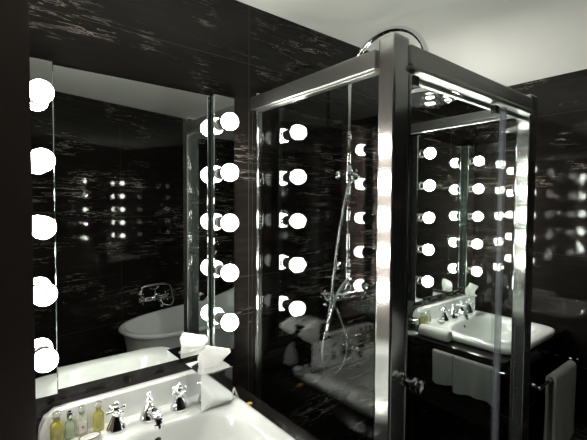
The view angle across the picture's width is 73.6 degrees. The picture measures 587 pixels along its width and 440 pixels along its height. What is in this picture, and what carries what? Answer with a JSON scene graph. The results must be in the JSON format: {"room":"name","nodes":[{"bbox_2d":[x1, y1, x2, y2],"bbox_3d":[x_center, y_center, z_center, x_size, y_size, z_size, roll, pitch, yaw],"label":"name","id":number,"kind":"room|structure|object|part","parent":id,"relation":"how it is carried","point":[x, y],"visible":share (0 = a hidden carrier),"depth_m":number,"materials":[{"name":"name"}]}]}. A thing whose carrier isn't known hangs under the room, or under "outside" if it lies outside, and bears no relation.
{"room":"bathroom","nodes":[
{"label":"bathroom","id":0,"kind":"room"},
{"bbox_2d":[0,0,36,439],"bbox_3d":[-0.860,0.314,0.969,0.344,2.392,0.290,-1,3,-39],"label":"wall pier","id":1,"kind":"object","parent":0,"point":[17,329],"visible":1,"depth_m":0.93,"materials":[{"name":"brown paint"}]},
{"bbox_2d":[29,0,477,439],"bbox_3d":[-0.248,0.291,1.725,4.267,2.392,0.120,-1,3,-39],"label":"wall","id":2,"kind":"structure","parent":0,"point":[235,49],"depth_m":1.80,"materials":[{"name":"black stone"}]},
{"bbox_2d":[30,57,58,398],"bbox_3d":[-0.742,0.032,1.155,0.078,1.018,0.130,-1,3,-39],"label":"light strip","id":3,"kind":"object","parent":2,"relation":"attached to","point":[41,71],"visible":0.85,"depth_m":1.17,"materials":[{"name":"white glass"}]},
{"bbox_3d":[-0.718,-0.365,1.115,0.066,0.066,0.064,-1,3,-39],"label":"light bulb","id":4,"kind":"part","parent":3,"relation":"part of","materials":[{"name":"white glass"}]},
{"bbox_2d":[35,346,50,353],"bbox_3d":[-0.749,0.408,1.176,0.050,0.050,0.033,-1,3,-39],"label":"bulb socket","id":5,"kind":"object","parent":3,"relation":"attached to","point":[37,348],"depth_m":1.18,"materials":[{"name":"white glass"}]},
{"bbox_3d":[-0.719,-0.172,1.122,0.066,0.066,0.064,-1,3,-39],"label":"light bulb","id":6,"kind":"part","parent":3,"relation":"part of","materials":[{"name":"white glass"}]},
{"bbox_3d":[-0.721,0.022,1.129,0.066,0.066,0.064,-1,3,-39],"label":"light bulb","id":7,"kind":"part","parent":3,"relation":"part of","materials":[{"name":"white glass"}]},
{"bbox_3d":[-0.722,0.216,1.136,0.066,0.066,0.064,-1,3,-39],"label":"light bulb","id":8,"kind":"part","parent":3,"relation":"part of","materials":[{"name":"white glass"}]},
{"bbox_3d":[-0.723,0.410,1.143,0.066,0.066,0.064,-1,3,-39],"label":"light bulb","id":9,"kind":"part","parent":3,"relation":"part of","materials":[{"name":"white glass"}]},
{"bbox_2d":[53,65,209,389],"bbox_3d":[-0.540,0.025,1.394,0.530,1.018,0.009,-1,3,-39],"label":"wall mirror","id":10,"kind":"object","parent":2,"relation":"attached to","point":[132,165],"visible":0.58,"depth_m":1.36,"materials":[{"name":"silver mirror"}]},
{"bbox_2d":[210,94,238,348],"bbox_3d":[-0.259,0.021,1.544,0.092,1.018,0.130,-1,3,-39],"label":"light strip","id":11,"kind":"object","parent":2,"relation":"attached to","point":[223,120],"visible":1,"depth_m":1.55,"materials":[{"name":"grey mirror"}]},
{"bbox_2d":[217,216,223,228],"bbox_3d":[-0.271,0.010,1.545,0.050,0.050,0.033,-1,3,-39],"label":"bulb socket","id":12,"kind":"object","parent":11,"relation":"attached to","point":[219,218],"depth_m":1.54,"materials":[{"name":"silver metal"}]},
{"bbox_2d":[217,167,223,179],"bbox_3d":[-0.270,-0.184,1.538,0.050,0.050,0.033,-1,3,-39],"label":"bulb socket","id":13,"kind":"object","parent":11,"relation":"attached to","point":[219,175],"depth_m":1.54,"materials":[{"name":"silver metal"}]},
{"bbox_2d":[217,265,225,276],"bbox_3d":[-0.272,0.203,1.552,0.050,0.050,0.033,-1,3,-39],"label":"bulb socket","id":14,"kind":"object","parent":11,"relation":"attached to","point":[219,267],"depth_m":1.55,"materials":[{"name":"silver metal"}]},
{"bbox_2d":[217,117,225,129],"bbox_3d":[-0.269,-0.378,1.531,0.050,0.050,0.033,-1,3,-39],"label":"bulb socket","id":15,"kind":"object","parent":11,"relation":"attached to","point":[219,124],"depth_m":1.53,"materials":[{"name":"silver metal"}]},
{"bbox_2d":[217,313,226,324],"bbox_3d":[-0.274,0.397,1.559,0.050,0.050,0.033,-1,3,-39],"label":"bulb socket","id":16,"kind":"object","parent":11,"relation":"attached to","point":[220,316],"depth_m":1.56,"materials":[{"name":"silver metal"}]},
{"bbox_3d":[-0.247,0.399,1.526,0.066,0.066,0.064,-1,3,-39],"label":"light bulb","id":17,"kind":"part","parent":11,"relation":"part of","materials":[{"name":"white glass"}]},
{"bbox_3d":[-0.246,0.205,1.519,0.066,0.066,0.064,-1,3,-39],"label":"light bulb","id":18,"kind":"part","parent":11,"relation":"part of","materials":[{"name":"white glass"}]},
{"bbox_3d":[-0.245,0.011,1.512,0.066,0.066,0.064,-1,3,-39],"label":"light bulb","id":19,"kind":"part","parent":11,"relation":"part of","materials":[{"name":"white glass"}]},
{"bbox_3d":[-0.244,-0.183,1.505,0.066,0.066,0.064,-1,3,-39],"label":"light bulb","id":20,"kind":"part","parent":11,"relation":"part of","materials":[{"name":"white glass"}]},
{"bbox_3d":[-0.243,-0.377,1.498,0.066,0.066,0.064,-1,3,-39],"label":"light bulb","id":21,"kind":"part","parent":11,"relation":"part of","materials":[{"name":"white glass"}]},
{"bbox_2d":[350,282,375,296],"bbox_3d":[0.384,0.370,2.084,0.176,0.045,0.118,-1,3,-39],"label":"basket","id":22,"kind":"object","parent":2,"relation":"attached to","point":[365,283],"visible":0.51,"depth_m":2.08,"materials":[{"name":"silver metal"}]},
{"bbox_2d":[319,26,455,375],"bbox_3d":[0.383,-0.057,1.740,0.350,1.601,0.624,-1,3,-39],"label":"shower riser","id":23,"kind":"object","parent":2,"relation":"attached to","point":[421,97],"visible":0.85,"depth_m":1.88,"materials":[{"name":"silver metal"}]},
{"bbox_3d":[0.157,0.379,1.869,0.028,0.075,0.075,-1,3,-39],"label":"cross handle","id":24,"kind":"part","parent":23,"relation":"part of","materials":[{"name":"silver metal"}]},
{"bbox_3d":[0.312,-0.226,1.982,0.026,0.060,0.060,-1,3,-39],"label":"cross handle","id":25,"kind":"part","parent":23,"relation":"part of","materials":[{"name":"silver metal"}]},
{"bbox_3d":[0.363,0.374,2.035,0.028,0.075,0.075,-1,3,-39],"label":"cross handle","id":26,"kind":"part","parent":23,"relation":"part of","materials":[{"name":"silver metal"}]},
{"bbox_2d":[410,135,435,301],"bbox_3d":[0.797,-0.003,2.395,0.078,1.018,0.130,-1,3,-39],"label":"light strip","id":27,"kind":"object","parent":2,"relation":"attached to","point":[419,153],"visible":1,"depth_m":2.40,"materials":[{"name":"white glass"}]},
{"bbox_3d":[0.779,-0.004,2.417,0.078,1.018,0.006,-1,3,-39],"label":"mirror panel","id":28,"kind":"part","parent":27,"relation":"part of","materials":[{"name":"silver metal"}]},
{"bbox_2d":[417,276,423,284],"bbox_3d":[0.790,0.373,2.416,0.050,0.050,0.033,-1,3,-39],"label":"bulb socket","id":29,"kind":"object","parent":27,"relation":"attached to","point":[420,279],"depth_m":2.41,"materials":[{"name":"silver metal"}]},
{"bbox_2d":[418,245,423,252],"bbox_3d":[0.791,0.179,2.409,0.050,0.050,0.033,-1,3,-39],"label":"bulb socket","id":30,"kind":"object","parent":27,"relation":"attached to","point":[420,247],"depth_m":2.40,"materials":[{"name":"silver metal"}]},
{"bbox_2d":[418,213,423,221],"bbox_3d":[0.792,-0.015,2.402,0.050,0.050,0.033,-1,3,-39],"label":"bulb socket","id":31,"kind":"object","parent":27,"relation":"attached to","point":[420,215],"depth_m":2.40,"materials":[{"name":"silver metal"}]},
{"bbox_2d":[419,182,424,189],"bbox_3d":[0.794,-0.209,2.395,0.050,0.050,0.033,-1,3,-39],"label":"bulb socket","id":32,"kind":"object","parent":27,"relation":"attached to","point":[421,184],"depth_m":2.39,"materials":[{"name":"silver metal"}]},
{"bbox_2d":[419,150,425,157],"bbox_3d":[0.795,-0.403,2.388,0.050,0.050,0.033,-1,3,-39],"label":"bulb socket","id":33,"kind":"object","parent":27,"relation":"attached to","point":[422,153],"depth_m":2.38,"materials":[{"name":"silver metal"}]},
{"bbox_3d":[0.817,0.374,2.383,0.066,0.066,0.064,-1,3,-39],"label":"light bulb","id":34,"kind":"part","parent":27,"relation":"part of","materials":[{"name":"white glass"}]},
{"bbox_3d":[0.818,0.180,2.376,0.066,0.066,0.064,-1,3,-39],"label":"light bulb","id":35,"kind":"part","parent":27,"relation":"part of","materials":[{"name":"white glass"}]},
{"bbox_3d":[0.819,-0.014,2.369,0.066,0.066,0.064,-1,3,-39],"label":"light bulb","id":36,"kind":"part","parent":27,"relation":"part of","materials":[{"name":"white glass"}]},
{"bbox_3d":[0.820,-0.207,2.362,0.066,0.066,0.064,-1,3,-39],"label":"light bulb","id":37,"kind":"part","parent":27,"relation":"part of","materials":[{"name":"white glass"}]},
{"bbox_3d":[0.821,-0.401,2.355,0.066,0.066,0.064,-1,3,-39],"label":"light bulb","id":38,"kind":"part","parent":27,"relation":"part of","materials":[{"name":"white glass"}]},
{"bbox_2d":[422,138,463,297],"bbox_3d":[0.999,-0.011,2.635,0.530,1.018,0.009,-1,3,-39],"label":"wall mirror","id":39,"kind":"object","parent":2,"relation":"attached to","point":[446,169],"visible":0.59,"depth_m":2.64,"materials":[{"name":"silver mirror"}]},
{"bbox_2d":[461,146,483,288],"bbox_3d":[1.280,-0.015,2.784,0.092,1.018,0.130,-1,3,-39],"label":"light strip","id":40,"kind":"object","parent":2,"relation":"attached to","point":[470,161],"visible":1,"depth_m":2.79,"materials":[{"name":"silver metal"}]},
{"bbox_2d":[467,267,471,273],"bbox_3d":[1.266,0.362,2.799,0.050,0.050,0.033,-1,3,-39],"label":"bulb socket","id":41,"kind":"object","parent":40,"relation":"attached to","point":[469,269],"depth_m":2.79,"materials":[{"name":"silver metal"}]},
{"bbox_3d":[1.262,-0.015,2.806,0.092,1.018,0.006,-1,3,-39],"label":"mirror panel","id":42,"kind":"part","parent":40,"relation":"part of","materials":[{"name":"silver metal"}]},
{"bbox_2d":[468,240,473,246],"bbox_3d":[1.267,0.168,2.792,0.050,0.050,0.033,-1,3,-39],"label":"bulb socket","id":43,"kind":"object","parent":40,"relation":"attached to","point":[470,242],"depth_m":2.78,"materials":[{"name":"silver metal"}]},
{"bbox_2d":[468,213,473,219],"bbox_3d":[1.268,-0.026,2.785,0.050,0.050,0.033,-1,3,-39],"label":"bulb socket","id":44,"kind":"object","parent":40,"relation":"attached to","point":[470,215],"depth_m":2.78,"materials":[{"name":"silver metal"}]},
{"bbox_2d":[469,186,473,192],"bbox_3d":[1.269,-0.220,2.778,0.050,0.050,0.033,-1,3,-39],"label":"bulb socket","id":45,"kind":"object","parent":40,"relation":"attached to","point":[471,188],"depth_m":2.77,"materials":[{"name":"silver metal"}]},
{"bbox_2d":[469,158,474,164],"bbox_3d":[1.270,-0.413,2.771,0.050,0.050,0.033,-1,3,-39],"label":"bulb socket","id":46,"kind":"object","parent":40,"relation":"attached to","point":[471,160],"depth_m":2.76,"materials":[{"name":"silver metal"}]},
{"bbox_3d":[1.292,0.363,2.766,0.066,0.066,0.064,-1,3,-39],"label":"light bulb","id":47,"kind":"part","parent":40,"relation":"part of","materials":[{"name":"white glass"}]},
{"bbox_3d":[1.293,0.169,2.759,0.066,0.066,0.064,-1,3,-39],"label":"light bulb","id":48,"kind":"part","parent":40,"relation":"part of","materials":[{"name":"white glass"}]},
{"bbox_3d":[1.294,-0.025,2.752,0.066,0.066,0.064,-1,3,-39],"label":"light bulb","id":49,"kind":"part","parent":40,"relation":"part of","materials":[{"name":"white glass"}]},
{"bbox_3d":[1.296,-0.218,2.745,0.066,0.066,0.064,-1,3,-39],"label":"light bulb","id":50,"kind":"part","parent":40,"relation":"part of","materials":[{"name":"white glass"}]},
{"bbox_3d":[1.297,-0.412,2.738,0.066,0.066,0.064,-1,3,-39],"label":"light bulb","id":51,"kind":"part","parent":40,"relation":"part of","materials":[{"name":"white glass"}]},
{"bbox_2d":[237,0,586,86],"bbox_3d":[0.622,-0.907,0.514,4.387,0.100,3.020,-1,3,-39],"label":"ceiling","id":52,"kind":"structure","parent":0,"point":[505,42],"depth_m":1.84,"materials":[{"name":"white paint"}]},
{"bbox_2d":[427,417,534,439],"bbox_3d":[0.608,1.583,0.604,4.387,0.100,3.020,-1,3,-39],"label":"floor","id":53,"kind":"structure","parent":0,"point":[461,429],"depth_m":2.70,"materials":[{"name":"black stone"}]},
{"bbox_2d":[232,385,317,439],"bbox_3d":[-0.337,1.114,1.221,0.753,0.782,0.603,-1,3,-39],"label":"countertop","id":54,"kind":"structure","parent":53,"relation":"on","point":[278,419],"depth_m":1.43,"materials":[{"name":"black stone"}]},
{"bbox_2d":[38,371,294,439],"bbox_3d":[-0.360,0.736,1.178,0.656,0.280,0.617,-1,3,-39],"label":"basin","id":55,"kind":"object","parent":54,"relation":"in","point":[235,419],"visible":0.65,"depth_m":1.34,"materials":[{"name":"white ceramic"}]},
{"bbox_2d":[50,410,63,439],"bbox_3d":[-0.725,0.634,1.202,0.037,0.096,0.033,-1,3,-39],"label":"toiletry bottle","id":56,"kind":"object","parent":55,"relation":"in","point":[57,426],"visible":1,"depth_m":1.19,"materials":[{"name":"yellow glass"}]},
{"bbox_2d":[64,410,74,439],"bbox_3d":[-0.699,0.640,1.226,0.029,0.084,0.026,-1,3,-39],"label":"toiletry bottle","id":57,"kind":"object","parent":55,"relation":"in","point":[69,426],"visible":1,"depth_m":1.22,"materials":[{"name":"green plastic"}]},
{"bbox_2d":[76,405,87,436],"bbox_3d":[-0.672,0.635,1.246,0.032,0.092,0.029,-1,3,-39],"label":"toiletry bottle","id":58,"kind":"object","parent":55,"relation":"in","point":[82,419],"visible":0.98,"depth_m":1.24,"materials":[{"name":"clear plastic"}]},
{"bbox_2d":[78,431,100,439],"bbox_3d":[-0.629,0.675,1.212,0.063,0.016,0.043,-1,3,-39],"label":"soap dish","id":59,"kind":"object","parent":55,"relation":"on","point":[94,435],"visible":1,"depth_m":1.22,"materials":[{"name":"white ceramic"}]},
{"bbox_2d":[93,401,103,430],"bbox_3d":[-0.632,0.634,1.272,0.033,0.092,0.029,-1,3,-39],"label":"toiletry bottle","id":60,"kind":"object","parent":55,"relation":"in","point":[98,415],"visible":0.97,"depth_m":1.26,"materials":[{"name":"yellow plastic"}]},
{"bbox_2d":[106,401,126,434],"bbox_3d":[-0.575,0.633,1.272,0.062,0.095,0.062,0,2,-7],"label":"tap","id":61,"kind":"object","parent":55,"relation":"on","point":[117,425],"visible":1,"depth_m":1.26,"materials":[{"name":"silver metal"}]},
{"bbox_3d":[-0.575,0.606,1.271,0.054,0.041,0.054,0,2,-14],"label":"cross handle","id":62,"kind":"part","parent":61,"relation":"part of","materials":[{"name":"silver metal"}]},
{"bbox_2d":[139,391,163,429],"bbox_3d":[-0.469,0.633,1.310,0.066,0.094,0.140,-1,3,-39],"label":"spout","id":63,"kind":"object","parent":55,"relation":"attached to","point":[150,413],"visible":1,"depth_m":1.31,"materials":[{"name":"silver metal"}]},
{"bbox_3d":[-0.492,0.652,1.340,0.066,0.054,0.066,-1,3,-39],"label":"spout","id":64,"kind":"part","parent":63,"relation":"part of","materials":[{"name":"silver metal"}]},
{"bbox_3d":[-0.492,0.607,1.338,0.023,0.044,0.023,-1,3,-39],"label":"waste knob","id":65,"kind":"part","parent":63,"relation":"part of","materials":[{"name":"silver metal"}]},
{"bbox_2d":[170,383,187,412],"bbox_3d":[-0.410,0.630,1.405,0.062,0.095,0.062,0,2,-7],"label":"tap","id":66,"kind":"object","parent":55,"relation":"on","point":[179,405],"visible":1,"depth_m":1.39,"materials":[{"name":"silver metal"}]},
{"bbox_3d":[-0.410,0.603,1.404,0.054,0.041,0.054,0,2,-14],"label":"cross handle","id":67,"kind":"part","parent":66,"relation":"part of","materials":[{"name":"silver metal"}]},
{"bbox_2d":[186,346,232,411],"bbox_3d":[-0.307,0.571,1.480,0.155,0.209,0.130,-1,3,-39],"label":"tissue box","id":68,"kind":"object","parent":55,"relation":"on","point":[209,378],"visible":1,"depth_m":1.44,"materials":[{"name":"white paper"}]},
{"bbox_3d":[-0.316,0.545,1.471,0.130,0.003,0.130,-1,3,-39],"label":"plate","id":69,"kind":"part","parent":68,"relation":"part of","materials":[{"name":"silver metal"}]},
{"bbox_2d":[232,388,238,398],"bbox_3d":[-0.226,0.655,1.488,0.032,0.040,0.020,-1,3,-39],"label":"folded card","id":70,"kind":"object","parent":55,"relation":"on","point":[234,389],"visible":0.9,"depth_m":1.49,"materials":[{"name":"white paper"}]},
{"bbox_2d":[250,32,537,439],"bbox_3d":[0.461,0.471,1.718,1.035,2.040,0.790,-1,3,-39],"label":"shower enclosure","id":71,"kind":"object","parent":53,"relation":"on","point":[400,66],"visible":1,"depth_m":1.23,"materials":[{"name":"silver metal"}]},
{"bbox_3d":[0.040,-0.480,1.415,0.035,0.057,0.672,-1,3,-39],"label":"header rail","id":72,"kind":"part","parent":71,"relation":"part of","materials":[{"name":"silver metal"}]},
{"bbox_3d":[0.287,0.490,1.176,0.071,2.040,0.058,-1,3,-39],"label":"corner post","id":73,"kind":"part","parent":71,"relation":"part of","materials":[{"name":"silver metal"}]},
{"bbox_3d":[0.343,0.491,1.192,0.047,0.047,0.118,-1,3,-39],"label":"door knob","id":74,"kind":"part","parent":71,"relation":"part of","materials":[{"name":"silver metal"}]},
{"bbox_3d":[0.812,-0.510,2.029,0.032,0.041,0.682,-1,3,-39],"label":"header rail","id":75,"kind":"part","parent":71,"relation":"part of","materials":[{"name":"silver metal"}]},
{"bbox_3d":[0.671,-0.489,1.429,0.885,0.057,0.045,-1,3,-39],"label":"header rail","id":76,"kind":"part","parent":71,"relation":"part of","materials":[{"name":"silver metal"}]},
{"bbox_3d":[1.030,0.473,1.774,0.077,2.040,0.056,-1,3,-39],"label":"post","id":77,"kind":"part","parent":71,"relation":"part of","materials":[{"name":"silver metal"}]},
{"bbox_2d":[407,311,566,439],"bbox_3d":[1.192,1.079,2.452,0.893,0.782,0.603,-1,3,-39],"label":"vanity","id":78,"kind":"object","parent":53,"relation":"on","point":[543,361],"depth_m":2.27,"materials":[{"name":"black stone"}]},
{"bbox_3d":[0.726,1.259,2.396,0.030,0.420,0.030,-1,3,-39],"label":"leg","id":79,"kind":"part","parent":78,"relation":"part of","materials":[{"name":"black paint"}]},
{"bbox_2d":[408,317,417,335],"bbox_3d":[0.718,0.639,2.370,0.068,0.097,0.068,-1,3,-39],"label":"tumbler","id":80,"kind":"object","parent":78,"relation":"on","point":[410,319],"visible":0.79,"depth_m":2.35,"materials":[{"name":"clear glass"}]},
{"bbox_2d":[418,324,452,341],"bbox_3d":[0.826,0.658,2.288,0.067,0.068,0.185,-1,3,-39],"label":"rolled towel","id":81,"kind":"object","parent":78,"relation":"on","point":[441,334],"visible":1,"depth_m":2.26,"materials":[{"name":"white fabric"}]},
{"bbox_3d":[0.858,0.891,2.197,0.020,0.332,0.568,-1,3,-39],"label":"panel","id":82,"kind":"part","parent":78,"relation":"part of","materials":[{"name":"black paint"}]},
{"bbox_2d":[432,349,509,374],"bbox_3d":[0.916,0.737,2.058,0.058,0.012,0.392,-1,3,-39],"label":"towel rail","id":83,"kind":"object","parent":78,"relation":"attached to","point":[507,371],"visible":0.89,"depth_m":1.91,"materials":[{"name":"silver metal"}]},
{"bbox_2d":[433,349,453,385],"bbox_3d":[0.819,0.810,2.144,0.042,0.182,0.116,-1,3,-39],"label":"hanging towel","id":84,"kind":"object","parent":83,"relation":"hanging from","point":[442,361],"visible":0.94,"depth_m":2.13,"materials":[{"name":"grey fabric"}]},
{"bbox_2d":[453,355,499,407],"bbox_3d":[0.929,0.822,2.008,0.050,0.195,0.224,-1,3,-39],"label":"hanging towel","id":85,"kind":"object","parent":83,"relation":"hanging from","point":[476,380],"visible":1,"depth_m":1.99,"materials":[{"name":"grey fabric"}]},
{"bbox_2d":[412,297,555,354],"bbox_3d":[1.179,0.701,2.418,0.656,0.280,0.617,-1,3,-39],"label":"basin","id":86,"kind":"object","parent":78,"relation":"in","point":[486,331],"visible":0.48,"depth_m":2.51,"materials":[{"name":"white ceramic"}]},
{"bbox_2d":[419,313,424,324],"bbox_3d":[0.795,0.610,2.422,0.037,0.074,0.033,-1,3,-39],"label":"toiletry bottle","id":87,"kind":"object","parent":86,"relation":"in","point":[421,319],"visible":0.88,"depth_m":2.41,"materials":[{"name":"yellow plastic"}]},
{"bbox_2d":[424,312,427,323],"bbox_3d":[0.825,0.611,2.449,0.030,0.072,0.026,-1,3,-39],"label":"toiletry bottle","id":88,"kind":"object","parent":86,"relation":"in","point":[425,313],"visible":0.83,"depth_m":2.44,"materials":[{"name":"green plastic"}]},
{"bbox_2d":[427,310,430,322],"bbox_3d":[0.853,0.608,2.474,0.031,0.076,0.027,-1,3,-39],"label":"toiletry bottle","id":89,"kind":"object","parent":86,"relation":"in","point":[428,311],"visible":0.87,"depth_m":2.46,"materials":[{"name":"clear plastic"}]},
{"bbox_2d":[439,306,449,321],"bbox_3d":[0.965,0.598,2.512,0.062,0.095,0.062,0,2,-7],"label":"tap","id":90,"kind":"object","parent":86,"relation":"on","point":[443,316],"visible":1,"depth_m":2.50,"materials":[{"name":"silver metal"}]},
{"bbox_3d":[0.965,0.571,2.511,0.054,0.041,0.054,0,2,-14],"label":"cross handle","id":91,"kind":"part","parent":90,"relation":"part of","materials":[{"name":"silver metal"}]},
{"bbox_2d":[448,304,468,319],"bbox_3d":[1.070,0.598,2.550,0.066,0.094,0.140,-1,3,-39],"label":"spout","id":92,"kind":"object","parent":86,"relation":"attached to","point":[453,314],"visible":0.99,"depth_m":2.55,"materials":[{"name":"silver metal"}]},
{"bbox_3d":[1.047,0.616,2.580,0.066,0.054,0.066,-1,3,-39],"label":"spout","id":93,"kind":"part","parent":92,"relation":"part of","materials":[{"name":"silver metal"}]},
{"bbox_2d":[456,301,465,315],"bbox_3d":[1.129,0.594,2.645,0.062,0.095,0.062,0,2,-7],"label":"tap","id":94,"kind":"object","parent":86,"relation":"on","point":[461,305],"visible":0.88,"depth_m":2.63,"materials":[{"name":"silver metal"}]},
{"bbox_3d":[1.130,0.567,2.644,0.054,0.041,0.054,0,2,-14],"label":"cross handle","id":95,"kind":"part","parent":94,"relation":"part of","materials":[{"name":"silver metal"}]},
{"bbox_2d":[457,283,483,315],"bbox_3d":[1.233,0.535,2.720,0.155,0.209,0.130,-1,3,-39],"label":"tissue box","id":96,"kind":"object","parent":86,"relation":"on","point":[474,302],"visible":0.98,"depth_m":2.67,"materials":[{"name":"white paper"}]},
{"bbox_3d":[1.223,0.509,2.711,0.130,0.003,0.130,-1,3,-39],"label":"plate","id":97,"kind":"part","parent":96,"relation":"part of","materials":[{"name":"silver metal"}]},
{"bbox_2d":[408,311,565,369],"bbox_3d":[1.193,0.703,2.440,0.893,0.030,0.599,-1,3,-39],"label":"countertop","id":98,"kind":"structure","parent":78,"relation":"on","point":[487,357],"depth_m":2.14,"materials":[{"name":"black stone"}]},
{"bbox_3d":[1.040,1.275,2.006,0.030,0.420,0.030,-1,3,-39],"label":"leg","id":99,"kind":"part","parent":78,"relation":"part of","materials":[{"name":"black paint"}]},
{"bbox_3d":[1.520,1.085,2.739,0.020,0.752,0.568,-1,3,-39],"label":"panel","id":100,"kind":"part","parent":78,"relation":"part of","materials":[{"name":"black paint"}]},
{"bbox_3d":[1.382,0.720,2.206,0.893,0.006,0.004,-1,3,-39],"label":"edge trim","id":101,"kind":"part","parent":78,"relation":"part of","materials":[{"name":"silver metal"}]},
{"bbox_2d":[530,352,579,390],"bbox_3d":[1.466,0.859,2.242,0.632,0.039,0.122,-1,3,-39],"label":"towel rail","id":102,"kind":"object","parent":78,"relation":"attached to","point":[533,385],"visible":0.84,"depth_m":2.10,"materials":[{"name":"silver metal"}]},
{"bbox_2d":[543,360,576,439],"bbox_3d":[1.517,1.067,2.229,0.330,0.466,0.061,-1,3,-39],"label":"towel","id":103,"kind":"object","parent":102,"relation":"hanging from","point":[559,393],"visible":1,"depth_m":2.17,"materials":[{"name":"white fabric"}]},
{"bbox_2d":[474,69,586,439],"bbox_3d":[2.314,0.301,1.851,0.120,2.392,2.900,-1,3,-39],"label":"wall","id":104,"kind":"structure","parent":0,"point":[559,281],"depth_m":2.55,"materials":[{"name":"black stone"}]}
]}

